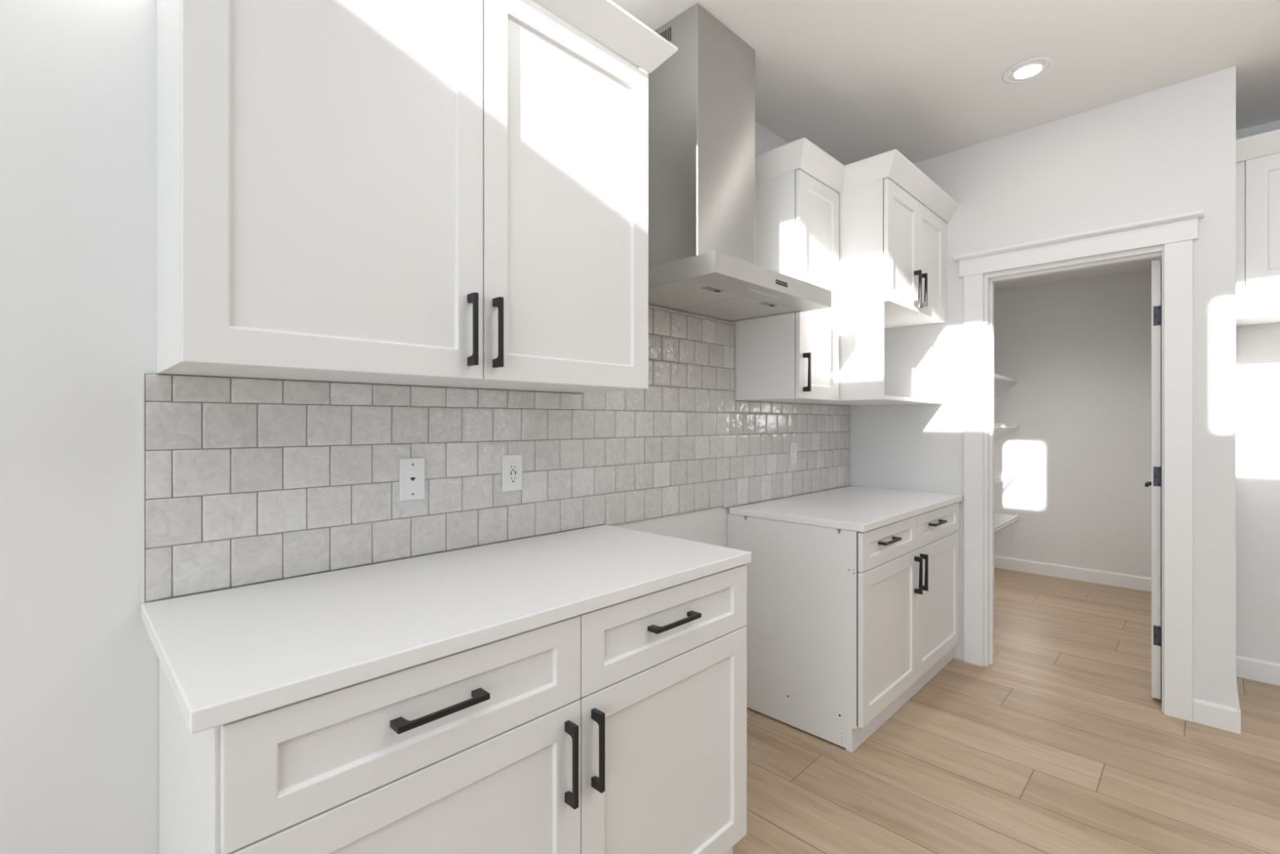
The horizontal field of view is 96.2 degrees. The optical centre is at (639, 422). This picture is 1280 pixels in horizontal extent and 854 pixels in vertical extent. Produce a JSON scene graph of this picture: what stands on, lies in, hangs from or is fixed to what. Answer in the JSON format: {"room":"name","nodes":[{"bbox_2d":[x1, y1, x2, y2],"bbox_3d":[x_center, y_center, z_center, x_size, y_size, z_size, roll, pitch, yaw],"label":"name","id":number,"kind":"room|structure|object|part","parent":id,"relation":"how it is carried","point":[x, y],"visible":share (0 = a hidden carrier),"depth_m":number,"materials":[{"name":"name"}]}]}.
{"room":"kitchen","nodes":[
{"label":"kitchen","id":0,"kind":"room"},
{"bbox_2d":[0,0,848,853],"bbox_3d":[-0.038,-0.959,2.300,0.120,4.500,8.720,0,0,45],"label":"wall","id":1,"kind":"structure","parent":0,"point":[79,660],"depth_m":1.13,"materials":[{"name":"white paint"}]},
{"bbox_2d":[156,0,677,392],"bbox_3d":[-0.476,-0.630,1.472,0.418,1.054,1.263,0,0,45],"label":"upper cabinet","id":2,"kind":"object","parent":1,"relation":"attached to","point":[454,193],"visible":1,"depth_m":1.25,"materials":[{"name":"white paint"}]},
{"bbox_3d":[-0.579,-0.588,1.175,0.020,0.972,0.565,0,0,45],"label":"door","id":3,"kind":"part","parent":2,"relation":"part of","materials":[{"name":"white paint"}]},
{"bbox_3d":[-0.388,-0.215,1.331,0.033,0.166,0.010,0,0,45],"label":"handle","id":4,"kind":"part","parent":2,"relation":"part of","materials":[{"name":"black metal"}]},
{"bbox_3d":[-0.341,-0.215,1.379,0.033,0.166,0.010,0,0,45],"label":"handle","id":5,"kind":"part","parent":2,"relation":"part of","materials":[{"name":"black metal"}]},
{"bbox_3d":[-0.179,-0.588,1.579,0.020,0.972,0.566,0,0,45],"label":"door","id":6,"kind":"part","parent":2,"relation":"part of","materials":[{"name":"white paint"}]},
{"bbox_3d":[-0.475,-1.117,1.472,0.418,0.079,1.263,0,0,45],"label":"crown molding","id":7,"kind":"part","parent":2,"relation":"part of","materials":[{"name":"white paint"}]},
{"bbox_2d":[141,304,849,603],"bbox_3d":[0.132,-0.036,2.376,0.012,0.860,3.324,0,0,45],"label":"backsplash","id":8,"kind":"structure","parent":1,"relation":"attached to","point":[245,481],"depth_m":1.64,"materials":[{"name":"grey tile"}]},
{"bbox_3d":[-1.035,0.136,1.195,0.012,0.478,0.004,0,0,45],"label":"edge trim","id":9,"kind":"part","parent":8,"relation":"part of","materials":[{"name":"white plastic"}]},
{"bbox_2d":[399,457,424,501],"bbox_3d":[-0.631,0.158,1.591,0.007,0.116,0.070,0,0,45],"label":"phone jack","id":10,"kind":"object","parent":8,"relation":"attached to","point":[411,470],"visible":1,"depth_m":1.59,"materials":[{"name":"white plastic"}]},
{"bbox_2d":[502,453,522,491],"bbox_3d":[-0.404,0.161,1.820,0.008,0.115,0.072,0,0,45],"label":"power outlet","id":11,"kind":"object","parent":8,"relation":"attached to","point":[512,464],"visible":1,"depth_m":1.81,"materials":[{"name":"white plastic"}]},
{"bbox_2d":[508,462,517,483],"bbox_3d":[-0.402,0.160,1.818,0.002,0.066,0.033,0,0,45],"label":"receptacle","id":12,"kind":"object","parent":11,"relation":"attached to","point":[513,466],"depth_m":1.82,"materials":[{"name":"white plastic"}]},
{"bbox_2d":[790,441,797,463],"bbox_3d":[0.821,0.165,3.060,0.010,0.115,0.071,0,0,45],"label":"light switch","id":13,"kind":"object","parent":8,"relation":"attached to","point":[793,446],"visible":1,"depth_m":3.05,"materials":[{"name":"white plastic"}]},
{"bbox_2d":[637,3,831,322],"bbox_3d":[0.330,-0.973,2.229,0.502,1.019,0.775,0,0,45],"label":"range hood","id":14,"kind":"object","parent":1,"relation":"attached to","point":[701,99],"visible":0.88,"depth_m":2.12,"materials":[{"name":"silver metal"}]},
{"bbox_3d":[0.507,-0.496,2.054,0.002,0.016,0.080,0,0,45],"label":"control panel","id":15,"kind":"part","parent":14,"relation":"part of","materials":[{"name":"black plastic"}]},
{"bbox_2d":[733,137,845,402],"bbox_3d":[0.697,-0.643,2.677,0.394,1.080,0.435,0,0,45],"label":"upper cabinet","id":16,"kind":"object","parent":1,"relation":"attached to","point":[794,357],"visible":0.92,"depth_m":2.56,"materials":[{"name":"white paint"}]},
{"bbox_3d":[0.697,-1.135,2.677,0.393,0.096,0.435,0,0,45],"label":"crown molding","id":17,"kind":"part","parent":16,"relation":"part of","materials":[{"name":"white paint"}]},
{"bbox_3d":[0.719,-0.215,2.470,0.033,0.166,0.010,0,0,45],"label":"handle","id":18,"kind":"part","parent":16,"relation":"part of","materials":[{"name":"black metal"}]},
{"bbox_3d":[0.808,-0.593,2.598,0.020,0.980,0.372,0,0,45],"label":"door","id":19,"kind":"part","parent":16,"relation":"part of","materials":[{"name":"white paint"}]},
{"bbox_2d":[785,148,959,405],"bbox_3d":[1.204,-0.645,3.029,0.622,1.084,0.890,0,0,45],"label":"upper cabinet","id":20,"kind":"object","parent":1,"relation":"attached to","point":[893,248],"visible":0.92,"depth_m":2.69,"materials":[{"name":"white paint"}]},
{"bbox_2d":[790,395,942,405],"bbox_3d":[1.202,-0.112,3.083,0.542,0.018,0.816,0,0,45],"label":"niche shelf","id":21,"kind":"object","parent":20,"relation":"attached to","point":[845,400],"depth_m":2.93,"materials":[{"name":"white paint"}]},
{"bbox_3d":[1.325,-1.142,2.909,0.280,0.090,0.890,0,0,45],"label":"crown molding","id":22,"kind":"part","parent":20,"relation":"part of","materials":[{"name":"white paint"}]},
{"bbox_3d":[1.242,-0.819,2.719,0.020,0.549,0.388,0,0,45],"label":"door","id":23,"kind":"part","parent":20,"relation":"part of","materials":[{"name":"white paint"}]},
{"bbox_3d":[1.352,-0.654,2.793,0.033,0.166,0.010,0,0,45],"label":"handle","id":24,"kind":"part","parent":20,"relation":"part of","materials":[{"name":"black metal"}]},
{"bbox_3d":[1.409,-0.654,2.850,0.033,0.166,0.010,0,0,45],"label":"handle","id":25,"kind":"part","parent":20,"relation":"part of","materials":[{"name":"black metal"}]},
{"bbox_3d":[1.518,-0.819,2.998,0.020,0.549,0.391,0,0,45],"label":"door","id":26,"kind":"part","parent":20,"relation":"part of","materials":[{"name":"white paint"}]},
{"bbox_2d":[994,513,1018,531],"bbox_3d":[2.387,0.969,4.367,0.424,0.335,2.130,0,0,45],"label":"wire shelf","id":27,"kind":"object","parent":1,"relation":"attached to","point":[999,519],"visible":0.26,"depth_m":4.81,"materials":[{"name":"white metal"}]},
{"bbox_2d":[994,471,1018,487],"bbox_3d":[2.387,0.591,4.367,0.424,0.335,2.130,0,0,45],"label":"wire shelf","id":28,"kind":"object","parent":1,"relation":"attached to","point":[1006,474],"visible":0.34,"depth_m":4.80,"materials":[{"name":"white metal"}]},
{"bbox_3d":[2.386,0.450,4.364,0.411,0.033,2.124,0,0,45],"label":"rail","id":29,"kind":"part","parent":28,"relation":"part of","materials":[{"name":"white metal"}]},
{"bbox_2d":[994,373,1018,396],"bbox_3d":[2.387,-0.219,4.367,0.424,0.335,2.130,0,0,45],"label":"wire shelf","id":30,"kind":"object","parent":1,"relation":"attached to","point":[997,376],"visible":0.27,"depth_m":4.82,"materials":[{"name":"white metal"}]},
{"bbox_3d":[2.386,-0.360,4.364,0.411,0.033,2.124,0,0,45],"label":"rail","id":31,"kind":"part","parent":30,"relation":"part of","materials":[{"name":"white metal"}]},
{"bbox_2d":[994,422,1018,439],"bbox_3d":[2.387,0.172,4.367,0.424,0.335,2.130,0,0,45],"label":"wire shelf","id":32,"kind":"object","parent":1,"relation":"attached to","point":[1015,425],"visible":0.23,"depth_m":4.80,"materials":[{"name":"white metal"}]},
{"bbox_3d":[2.386,0.031,4.364,0.411,0.033,2.124,0,0,45],"label":"rail","id":33,"kind":"part","parent":32,"relation":"part of","materials":[{"name":"white metal"}]},
{"bbox_2d":[610,0,1279,165],"bbox_3d":[2.966,-1.534,0.631,6.500,0.100,3.565,0,0,45],"label":"ceiling","id":34,"kind":"structure","parent":0,"point":[859,80],"depth_m":2.35,"materials":[{"name":"white paint"}]},
{"bbox_2d":[1002,57,1054,84],"bbox_3d":[1.636,-1.480,2.421,0.184,0.007,0.184,0,0,45],"label":"recessed light","id":35,"kind":"object","parent":34,"relation":"in","point":[1029,69],"visible":1,"depth_m":2.41,"materials":[{"name":"white plastic"}]},
{"bbox_2d":[733,567,1279,853],"bbox_3d":[2.285,1.316,0.012,6.600,0.050,8.871,0,0,45],"label":"floor","id":36,"kind":"structure","parent":0,"point":[1062,744],"depth_m":2.18,"materials":[{"name":"brown wood"}]},
{"bbox_2d":[159,564,746,853],"bbox_3d":[-0.342,0.849,1.428,0.668,0.884,1.251,0,0,45],"label":"base cabinet","id":37,"kind":"object","parent":36,"relation":"on","point":[620,727],"visible":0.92,"depth_m":1.12,"materials":[{"name":"white paint"}]},
{"bbox_3d":[-0.351,0.499,1.004,0.020,0.175,0.623,0,0,45],"label":"drawer","id":38,"kind":"part","parent":37,"relation":"part of","materials":[{"name":"white paint"}]},
{"bbox_3d":[-0.351,0.890,1.004,0.020,0.600,0.623,0,0,45],"label":"door","id":39,"kind":"part","parent":37,"relation":"part of","materials":[{"name":"white paint"}]},
{"bbox_3d":[-0.341,0.495,0.990,0.033,0.010,0.166,0,0,45],"label":"handle","id":40,"kind":"part","parent":37,"relation":"part of","materials":[{"name":"black metal"}]},
{"bbox_2d":[141,524,751,733],"bbox_3d":[-0.355,0.391,1.425,0.632,0.031,1.290,0,0,45],"label":"countertop","id":41,"kind":"structure","parent":37,"relation":"on","point":[227,655],"depth_m":1.14,"materials":[{"name":"white stone"}]},
{"bbox_3d":[-0.141,0.703,1.180,0.033,0.166,0.010,0,0,45],"label":"handle","id":42,"kind":"part","parent":37,"relation":"part of","materials":[{"name":"black metal"}]},
{"bbox_3d":[-0.090,0.703,1.231,0.033,0.166,0.010,0,0,45],"label":"handle","id":43,"kind":"part","parent":37,"relation":"part of","materials":[{"name":"black metal"}]},
{"bbox_3d":[0.086,0.499,1.447,0.020,0.175,0.615,0,0,45],"label":"drawer","id":44,"kind":"part","parent":37,"relation":"part of","materials":[{"name":"white paint"}]},
{"bbox_3d":[0.086,0.890,1.447,0.020,0.600,0.615,0,0,45],"label":"door","id":45,"kind":"part","parent":37,"relation":"part of","materials":[{"name":"white paint"}]},
{"bbox_3d":[0.088,0.495,1.424,0.033,0.010,0.166,0,0,45],"label":"handle","id":46,"kind":"part","parent":37,"relation":"part of","materials":[{"name":"black metal"}]},
{"bbox_2d":[727,502,959,752],"bbox_3d":[1.086,0.858,2.874,0.668,0.866,1.276,0,0,45],"label":"base cabinet","id":47,"kind":"object","parent":36,"relation":"on","point":[845,627],"visible":0.96,"depth_m":2.43,"materials":[{"name":"white paint"}]},
{"bbox_2d":[728,485,964,532],"bbox_3d":[1.083,0.409,2.881,0.634,0.030,1.272,0,0,45],"label":"countertop","id":48,"kind":"structure","parent":47,"relation":"on","point":[851,508],"depth_m":2.65,"materials":[{"name":"white stone"}]},
{"bbox_3d":[1.060,0.505,2.433,0.020,0.152,0.588,0,0,45],"label":"drawer","id":49,"kind":"part","parent":47,"relation":"part of","materials":[{"name":"white paint"}]},
{"bbox_3d":[1.060,0.885,2.433,0.020,0.599,0.588,0,0,45],"label":"door","id":50,"kind":"part","parent":47,"relation":"part of","materials":[{"name":"white paint"}]},
{"bbox_3d":[1.041,0.494,2.390,0.033,0.010,0.166,0,0,45],"label":"handle","id":51,"kind":"part","parent":47,"relation":"part of","materials":[{"name":"black metal"}]},
{"bbox_3d":[1.261,0.693,2.600,0.033,0.166,0.010,0,0,45],"label":"handle","id":52,"kind":"part","parent":47,"relation":"part of","materials":[{"name":"black metal"}]},
{"bbox_3d":[1.312,0.693,2.652,0.033,0.166,0.010,0,0,45],"label":"handle","id":53,"kind":"part","parent":47,"relation":"part of","materials":[{"name":"black metal"}]},
{"bbox_3d":[1.461,0.494,2.815,0.033,0.010,0.166,0,0,45],"label":"handle","id":54,"kind":"part","parent":47,"relation":"part of","materials":[{"name":"black metal"}]},
{"bbox_3d":[1.488,0.885,2.867,0.020,0.599,0.623,0,0,45],"label":"door","id":55,"kind":"part","parent":47,"relation":"part of","materials":[{"name":"white paint"}]},
{"bbox_3d":[1.488,0.505,2.867,0.020,0.152,0.623,0,0,45],"label":"drawer","id":56,"kind":"part","parent":47,"relation":"part of","materials":[{"name":"white paint"}]},
{"bbox_2d":[849,66,1235,712],"bbox_3d":[2.159,-0.096,3.252,1.669,2.775,0.768,0,0,45],"label":"wall","id":57,"kind":"structure","parent":0,"point":[1171,150],"depth_m":2.65,"materials":[{"name":"white paint"}]},
{"bbox_2d":[985,248,1162,712],"bbox_3d":[2.115,0.258,2.837,0.694,2.066,0.117,0,0,45],"label":"trim","id":58,"kind":"structure","parent":57,"relation":"attached to","point":[1154,253],"depth_m":3.04,"materials":[{"name":"white paint"}]},
{"bbox_2d":[953,209,1204,721],"bbox_3d":[2.056,0.196,2.783,0.966,2.190,0.044,0,0,45],"label":"trim","id":59,"kind":"structure","parent":57,"relation":"attached to","point":[1177,233],"depth_m":2.53,"materials":[{"name":"white paint"}]},
{"bbox_2d":[1144,259,1161,699],"bbox_3d":[2.614,0.264,2.916,0.093,2.030,0.706,0,0,45],"label":"door","id":60,"kind":"structure","parent":57,"relation":"in","point":[1156,482],"depth_m":2.66,"materials":[{"name":"white paint"}]},
{"bbox_3d":[2.774,0.336,3.108,0.053,0.062,0.151,0,0,45],"label":"lever","id":61,"kind":"part","parent":60,"relation":"part of","materials":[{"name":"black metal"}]},
{"bbox_2d":[1192,697,1240,733],"bbox_3d":[2.438,1.241,2.428,0.142,0.100,0.013,0,0,45],"label":"baseboard","id":62,"kind":"structure","parent":57,"relation":"attached to","point":[1219,716],"depth_m":2.42,"materials":[{"name":"white paint"}]},
{"bbox_2d":[1235,676,1239,712],"bbox_3d":[2.753,1.241,2.656,0.013,0.100,0.780,0,0,45],"label":"baseboard","id":63,"kind":"structure","parent":57,"relation":"attached to","point":[1237,705],"depth_m":2.47,"materials":[{"name":"white paint"}]},
{"bbox_2d":[994,268,1151,577],"bbox_3d":[3.880,-0.096,4.474,2.400,2.775,0.120,0,0,45],"label":"wall","id":64,"kind":"structure","parent":0,"point":[1079,350],"depth_m":4.70,"materials":[{"name":"white paint"}]},
{"bbox_2d":[994,555,1151,591],"bbox_3d":[3.530,1.239,4.725,1.550,0.105,0.014,0,0,45],"label":"baseboard","id":65,"kind":"structure","parent":64,"relation":"attached to","point":[1113,579],"depth_m":4.68,"materials":[{"name":"white paint"}]},
{"bbox_2d":[994,257,1161,290],"bbox_3d":[2.774,-1.220,3.874,1.669,0.098,2.288,0,0,45],"label":"ceiling","id":66,"kind":"structure","parent":0,"point":[1146,264],"depth_m":4.54,"materials":[{"name":"white paint"}]},
{"bbox_2d":[1235,120,1279,663],"bbox_3d":[4.741,-0.096,1.312,4.931,2.775,0.100,0,0,45],"label":"wall","id":67,"kind":"structure","parent":0,"point":[1257,346],"depth_m":2.87,"materials":[{"name":"white paint"}]},
{"bbox_2d":[1235,128,1279,326],"bbox_3d":[3.174,-0.842,2.357,1.030,0.774,0.614,0,0,45],"label":"upper cabinet","id":68,"kind":"object","parent":67,"relation":"attached to","point":[1257,180],"visible":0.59,"depth_m":2.49,"materials":[{"name":"white paint"}]},
{"bbox_3d":[2.999,-0.463,2.180,1.030,0.016,0.032,0,0,45],"label":"light rail","id":69,"kind":"part","parent":68,"relation":"part of","materials":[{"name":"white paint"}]},
{"bbox_3d":[2.975,-1.187,2.156,1.030,0.084,0.050,0,0,45],"label":"crown molding","id":70,"kind":"part","parent":68,"relation":"part of","materials":[{"name":"white paint"}]},
{"bbox_3d":[2.833,-0.866,2.345,0.494,0.557,0.020,0,0,45],"label":"door","id":71,"kind":"part","parent":68,"relation":"part of","materials":[{"name":"white paint"}]},
{"bbox_2d":[1235,654,1279,685],"bbox_3d":[4.706,1.239,1.266,4.716,0.105,0.014,0,0,45],"label":"baseboard","id":72,"kind":"structure","parent":67,"relation":"attached to","point":[1256,669],"depth_m":2.86,"materials":[{"name":"white paint"}]}
]}

